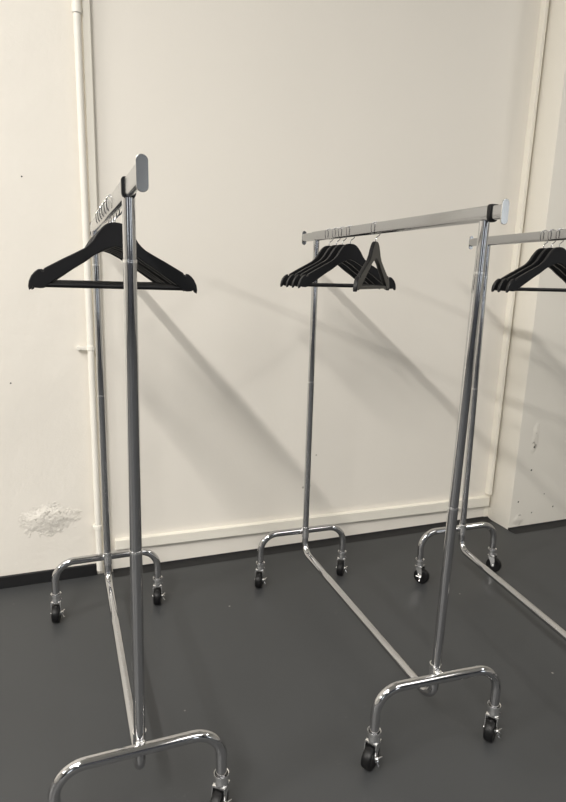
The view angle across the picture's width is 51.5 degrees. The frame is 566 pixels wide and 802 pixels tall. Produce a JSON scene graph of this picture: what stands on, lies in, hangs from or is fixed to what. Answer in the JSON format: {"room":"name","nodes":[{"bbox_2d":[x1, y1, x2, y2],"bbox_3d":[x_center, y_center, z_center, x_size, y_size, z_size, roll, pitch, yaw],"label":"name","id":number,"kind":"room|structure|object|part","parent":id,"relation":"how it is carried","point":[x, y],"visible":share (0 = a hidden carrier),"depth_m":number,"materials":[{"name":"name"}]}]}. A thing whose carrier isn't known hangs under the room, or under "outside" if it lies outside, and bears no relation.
{"room":"cloakroom","nodes":[
{"label":"cloakroom","id":0,"kind":"room"},
{"bbox_2d":[0,0,540,575],"bbox_3d":[-3.673,-1.179,1.382,10.837,4.400,0.100,-3,13,-20],"label":"wall","id":1,"kind":"structure","parent":0,"point":[258,125],"depth_m":2.80,"materials":[{"name":"white paint"}]},
{"bbox_2d":[0,563,96,588],"bbox_3d":[-4.842,1.013,1.365,8.425,0.058,0.014,-3,13,-20],"label":"baseboard","id":2,"kind":"structure","parent":1,"relation":"attached to","point":[36,577],"depth_m":2.74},
{"bbox_2d":[71,0,102,570],"bbox_3d":[-0.837,-1.326,2.352,0.078,4.365,0.050,-3,13,-20],"label":"pipe","id":3,"kind":"object","parent":1,"relation":"attached to","point":[76,4],"visible":1,"depth_m":2.51,"materials":[{"name":"white metal"}]},
{"bbox_2d":[81,0,104,574],"bbox_3d":[-0.791,-1.314,2.387,0.031,4.400,0.026,-3,13,-20],"label":"trim","id":4,"kind":"structure","parent":1,"relation":"attached to","point":[85,4],"depth_m":2.40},
{"bbox_2d":[115,496,489,549],"bbox_3d":[0.225,0.653,3.216,2.209,0.082,0.026,-3,13,-20],"label":"trim","id":5,"kind":"structure","parent":1,"relation":"attached to","point":[479,501],"depth_m":3.14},
{"bbox_2d":[113,516,492,576],"bbox_3d":[0.229,0.778,3.226,2.237,0.014,0.062,-3,13,-20],"label":"baseboard","id":6,"kind":"structure","parent":1,"relation":"attached to","point":[125,571],"depth_m":3.15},
{"bbox_2d":[483,494,489,516],"bbox_3d":[1.338,-1.427,3.188,0.090,4.400,0.005,-3,13,-20],"label":"trim","id":7,"kind":"structure","parent":1,"relation":"attached to","point":[486,508],"depth_m":3.62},
{"bbox_2d":[485,0,548,494],"bbox_3d":[1.333,-1.503,3.151,0.071,4.235,0.038,-3,13,-20],"label":"trim","id":8,"kind":"structure","parent":1,"relation":"attached to","point":[544,3],"depth_m":3.25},
{"bbox_2d":[0,521,565,801],"bbox_3d":[0.275,1.827,-1.412,16.200,0.100,9.200,-3,13,-20],"label":"floor","id":9,"kind":"structure","parent":0,"point":[283,671],"depth_m":2.14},
{"bbox_2d":[47,154,231,801],"bbox_3d":[-0.519,0.236,1.809,0.491,1.624,1.484,-3,13,-20],"label":"rack","id":10,"kind":"object","parent":9,"relation":"on","point":[123,195],"visible":0.99,"depth_m":1.45,"materials":[{"name":"silver metal"}]},
{"bbox_3d":[-0.710,-0.577,2.221,0.026,0.124,0.029,-3,13,-20],"label":"post","id":11,"kind":"part","parent":10,"relation":"part of","materials":[{"name":"silver metal"}]},
{"bbox_3d":[-0.716,-0.269,2.281,0.028,0.506,0.038,-3,13,-20],"label":"post","id":12,"kind":"part","parent":10,"relation":"part of","materials":[{"name":"silver metal"}]},
{"bbox_2d":[42,205,164,283],"bbox_3d":[-0.503,-0.442,1.687,0.410,0.234,0.014,-3,13,-21],"label":"clothes hanger","id":13,"kind":"object","parent":10,"relation":"hanging from","point":[143,269],"visible":0.16,"depth_m":1.72,"materials":[{"name":"black wood"}]},
{"bbox_3d":[-0.504,-0.409,1.694,0.410,0.168,0.014,-3,13,-21],"label":"shoulder frame","id":14,"kind":"part","parent":13,"relation":"part of","materials":[{"name":"black wood"}]},
{"bbox_2d":[41,202,169,283],"bbox_3d":[-0.474,-0.424,1.609,0.410,0.234,0.015,-2,13,-19],"label":"clothes hanger","id":15,"kind":"object","parent":10,"relation":"hanging from","point":[160,278],"visible":0.23,"depth_m":1.62,"materials":[{"name":"black wood"}]},
{"bbox_3d":[-0.475,-0.392,1.616,0.410,0.168,0.014,-2,13,-19],"label":"shoulder frame","id":16,"kind":"part","parent":15,"relation":"part of","materials":[{"name":"black wood"}]},
{"bbox_2d":[56,211,155,281],"bbox_3d":[-0.566,-0.478,1.850,0.410,0.234,0.014,-3,13,-20],"label":"clothes hanger","id":17,"kind":"object","parent":10,"relation":"hanging from","point":[113,254],"visible":0.16,"depth_m":1.86,"materials":[{"name":"black wood"}]},
{"bbox_3d":[-0.567,-0.446,1.857,0.410,0.168,0.014,-3,13,-20],"label":"shoulder frame","id":18,"kind":"part","parent":17,"relation":"part of","materials":[{"name":"black wood"}]},
{"bbox_3d":[-0.511,-0.538,1.693,0.024,0.038,1.175,-3,13,-20],"label":"rail","id":19,"kind":"part","parent":10,"relation":"part of","materials":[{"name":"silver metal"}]},
{"bbox_2d":[32,198,190,291],"bbox_3d":[-0.443,-0.407,1.532,0.410,0.234,0.014,-4,13,-22],"label":"clothes hanger","id":20,"kind":"object","parent":10,"relation":"hanging from","point":[137,259],"visible":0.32,"depth_m":1.56,"materials":[{"name":"black wood"}]},
{"bbox_3d":[-0.444,-0.374,1.539,0.410,0.168,0.014,-4,13,-22],"label":"shoulder frame","id":21,"kind":"part","parent":20,"relation":"part of","materials":[{"name":"black wood"}]},
{"bbox_2d":[28,194,196,293],"bbox_3d":[-0.415,-0.390,1.454,0.410,0.234,0.014,-3,13,-20],"label":"clothes hanger","id":22,"kind":"object","parent":10,"relation":"hanging from","point":[110,235],"visible":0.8,"depth_m":1.44,"materials":[{"name":"black wood"}]},
{"bbox_2d":[81,208,159,282],"bbox_3d":[-0.533,-0.460,1.768,0.410,0.234,0.014,-4,13,-22],"label":"clothes hanger","id":23,"kind":"object","parent":10,"relation":"hanging from","point":[157,281],"visible":0.15,"depth_m":1.78,"materials":[{"name":"black wood"}]},
{"bbox_3d":[-0.534,-0.427,1.775,0.410,0.168,0.014,-4,13,-22],"label":"shoulder frame","id":24,"kind":"part","parent":23,"relation":"part of","materials":[{"name":"black wood"}]},
{"bbox_3d":[-0.540,0.484,1.915,0.029,0.805,1.120,-3,13,-20],"label":"frame","id":25,"kind":"part","parent":10,"relation":"part of","materials":[{"name":"silver metal"}]},
{"bbox_3d":[-0.309,-0.344,1.180,0.026,0.124,0.033,-3,13,-20],"label":"post","id":26,"kind":"part","parent":10,"relation":"part of","materials":[{"name":"silver metal"}]},
{"bbox_3d":[-0.327,0.032,1.280,0.028,0.657,0.063,-3,13,-20],"label":"post","id":27,"kind":"part","parent":10,"relation":"part of","materials":[{"name":"silver metal"}]},
{"bbox_2d":[255,199,508,770],"bbox_3d":[0.285,0.176,2.178,0.493,1.631,1.294,-3,13,-20],"label":"rack","id":28,"kind":"object","parent":9,"relation":"on","point":[427,685],"visible":0.99,"depth_m":1.76,"materials":[{"name":"silver metal"}]},
{"bbox_3d":[0.132,-0.319,2.563,0.028,0.480,0.028,-3,13,-20],"label":"post","id":29,"kind":"part","parent":28,"relation":"part of","materials":[{"name":"silver metal"}]},
{"bbox_3d":[0.140,-0.617,2.499,0.026,0.130,0.026,-3,13,-20],"label":"post","id":30,"kind":"part","parent":28,"relation":"part of","materials":[{"name":"silver metal"}]},
{"bbox_2d":[280,229,366,286],"bbox_3d":[0.185,-0.578,2.382,0.410,0.234,0.014,-3,13,-20],"label":"clothes hanger","id":31,"kind":"object","parent":28,"relation":"hanging from","point":[322,251],"visible":0.44,"depth_m":2.36,"materials":[{"name":"black wood"}]},
{"bbox_2d":[286,227,373,286],"bbox_3d":[0.208,-0.564,2.320,0.410,0.234,0.015,-3,13,-19],"label":"clothes hanger","id":32,"kind":"object","parent":28,"relation":"hanging from","point":[328,251],"visible":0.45,"depth_m":2.30,"materials":[{"name":"black wood"}]},
{"bbox_2d":[292,226,381,287],"bbox_3d":[0.227,-0.553,2.270,0.410,0.234,0.015,-3,13,-21],"label":"clothes hanger","id":33,"kind":"object","parent":28,"relation":"hanging from","point":[337,248],"visible":0.48,"depth_m":2.25,"materials":[{"name":"black wood"}]},
{"bbox_2d":[298,225,395,289],"bbox_3d":[0.251,-0.539,2.208,0.410,0.234,0.014,-3,13,-20],"label":"clothes hanger","id":34,"kind":"object","parent":28,"relation":"hanging from","point":[350,251],"visible":0.83,"depth_m":2.19,"materials":[{"name":"black wood"}]},
{"bbox_2d":[353,221,388,291],"bbox_3d":[0.317,-0.500,2.032,0.030,0.234,0.410,7,13,26],"label":"clothes hanger","id":35,"kind":"object","parent":28,"relation":"hanging from","point":[374,252],"visible":0.85,"depth_m":2.00,"materials":[{"name":"black wood"}]},
{"bbox_3d":[0.282,1.068,1.740,0.014,0.030,0.032,10,15,36],"label":"brake lever","id":36,"kind":"part","parent":28,"relation":"part of","materials":[{"name":"silver metal"}]},
{"bbox_3d":[0.297,0.430,2.214,0.029,0.830,1.092,-3,13,-20],"label":"frame","id":37,"kind":"part","parent":28,"relation":"part of","materials":[{"name":"silver metal"}]},
{"bbox_3d":[0.329,-0.585,1.986,0.024,0.038,1.133,-3,13,-20],"label":"rail","id":38,"kind":"part","parent":28,"relation":"part of","materials":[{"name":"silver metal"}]},
{"bbox_3d":[0.498,-0.014,1.602,0.028,0.656,0.043,-3,13,-20],"label":"post","id":39,"kind":"part","parent":28,"relation":"part of","materials":[{"name":"silver metal"}]},
{"bbox_3d":[0.512,-0.396,1.512,0.026,0.130,0.029,-3,13,-20],"label":"post","id":40,"kind":"part","parent":28,"relation":"part of","materials":[{"name":"silver metal"}]},
{"bbox_3d":[0.684,1.053,1.862,0.014,0.030,0.032,9,14,32],"label":"brake lever","id":41,"kind":"part","parent":28,"relation":"part of","materials":[{"name":"silver metal"}]},
{"bbox_2d":[414,229,565,640],"bbox_3d":[1.019,0.183,2.228,0.490,1.637,1.358,-2,12,-14],"label":"rack","id":42,"kind":"object","parent":9,"relation":"on","point":[493,564],"visible":0.98,"depth_m":2.70,"materials":[{"name":"silver metal"}]},
{"bbox_3d":[0.889,-0.305,2.655,0.028,0.506,0.035,-2,12,-14],"label":"post","id":43,"kind":"part","parent":42,"relation":"part of","materials":[{"name":"silver metal"}]},
{"bbox_3d":[0.897,-0.619,2.593,0.026,0.136,0.028,-2,12,-14],"label":"post","id":44,"kind":"part","parent":42,"relation":"part of","materials":[{"name":"silver metal"}]},
{"bbox_3d":[1.011,0.452,2.263,0.029,0.805,1.140,-2,12,-14],"label":"frame","id":45,"kind":"part","parent":42,"relation":"part of","materials":[{"name":"silver metal"}]},
{"bbox_3d":[1.038,-0.585,2.049,0.024,0.038,1.166,-2,12,-14],"label":"rail","id":46,"kind":"part","parent":42,"relation":"part of","materials":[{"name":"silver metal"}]},
{"bbox_2d":[491,230,565,291],"bbox_3d":[0.989,-0.532,2.243,0.410,0.234,0.014,-2,12,-14],"label":"clothes hanger","id":47,"kind":"object","parent":42,"relation":"hanging from","point":[537,252],"visible":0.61,"depth_m":2.22,"materials":[{"name":"black wood"}]},
{"bbox_2d":[497,229,565,291],"bbox_3d":[1.000,-0.523,2.203,0.410,0.234,0.015,-1,12,-13],"label":"clothes hanger","id":48,"kind":"object","parent":42,"relation":"hanging from","point":[502,286],"visible":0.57,"depth_m":2.18,"materials":[{"name":"black wood"}]},
{"bbox_3d":[0.999,-0.491,2.210,0.410,0.168,0.014,-1,12,-13],"label":"shoulder frame","id":49,"kind":"part","parent":48,"relation":"part of","materials":[{"name":"black plastic"}]},
{"bbox_2d":[505,228,565,292],"bbox_3d":[1.010,-0.514,2.162,0.410,0.234,0.014,-2,12,-15],"label":"clothes hanger","id":50,"kind":"object","parent":42,"relation":"hanging from","point":[557,255],"visible":0.84,"depth_m":2.14,"materials":[{"name":"black wood"}]},
{"bbox_2d":[488,0,565,528],"bbox_3d":[3.822,-1.534,4.012,5.263,4.400,0.186,-3,13,-20],"label":"wall pier","id":51,"kind":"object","parent":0,"point":[529,482],"visible":0.93,"depth_m":3.32,"materials":[{"name":"white paint"}]},
{"bbox_2d":[508,519,565,533],"bbox_3d":[3.806,0.635,4.358,5.263,0.014,0.062,-3,13,-20],"label":"baseboard","id":52,"kind":"structure","parent":51,"relation":"attached to","point":[558,523],"depth_m":3.52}
]}

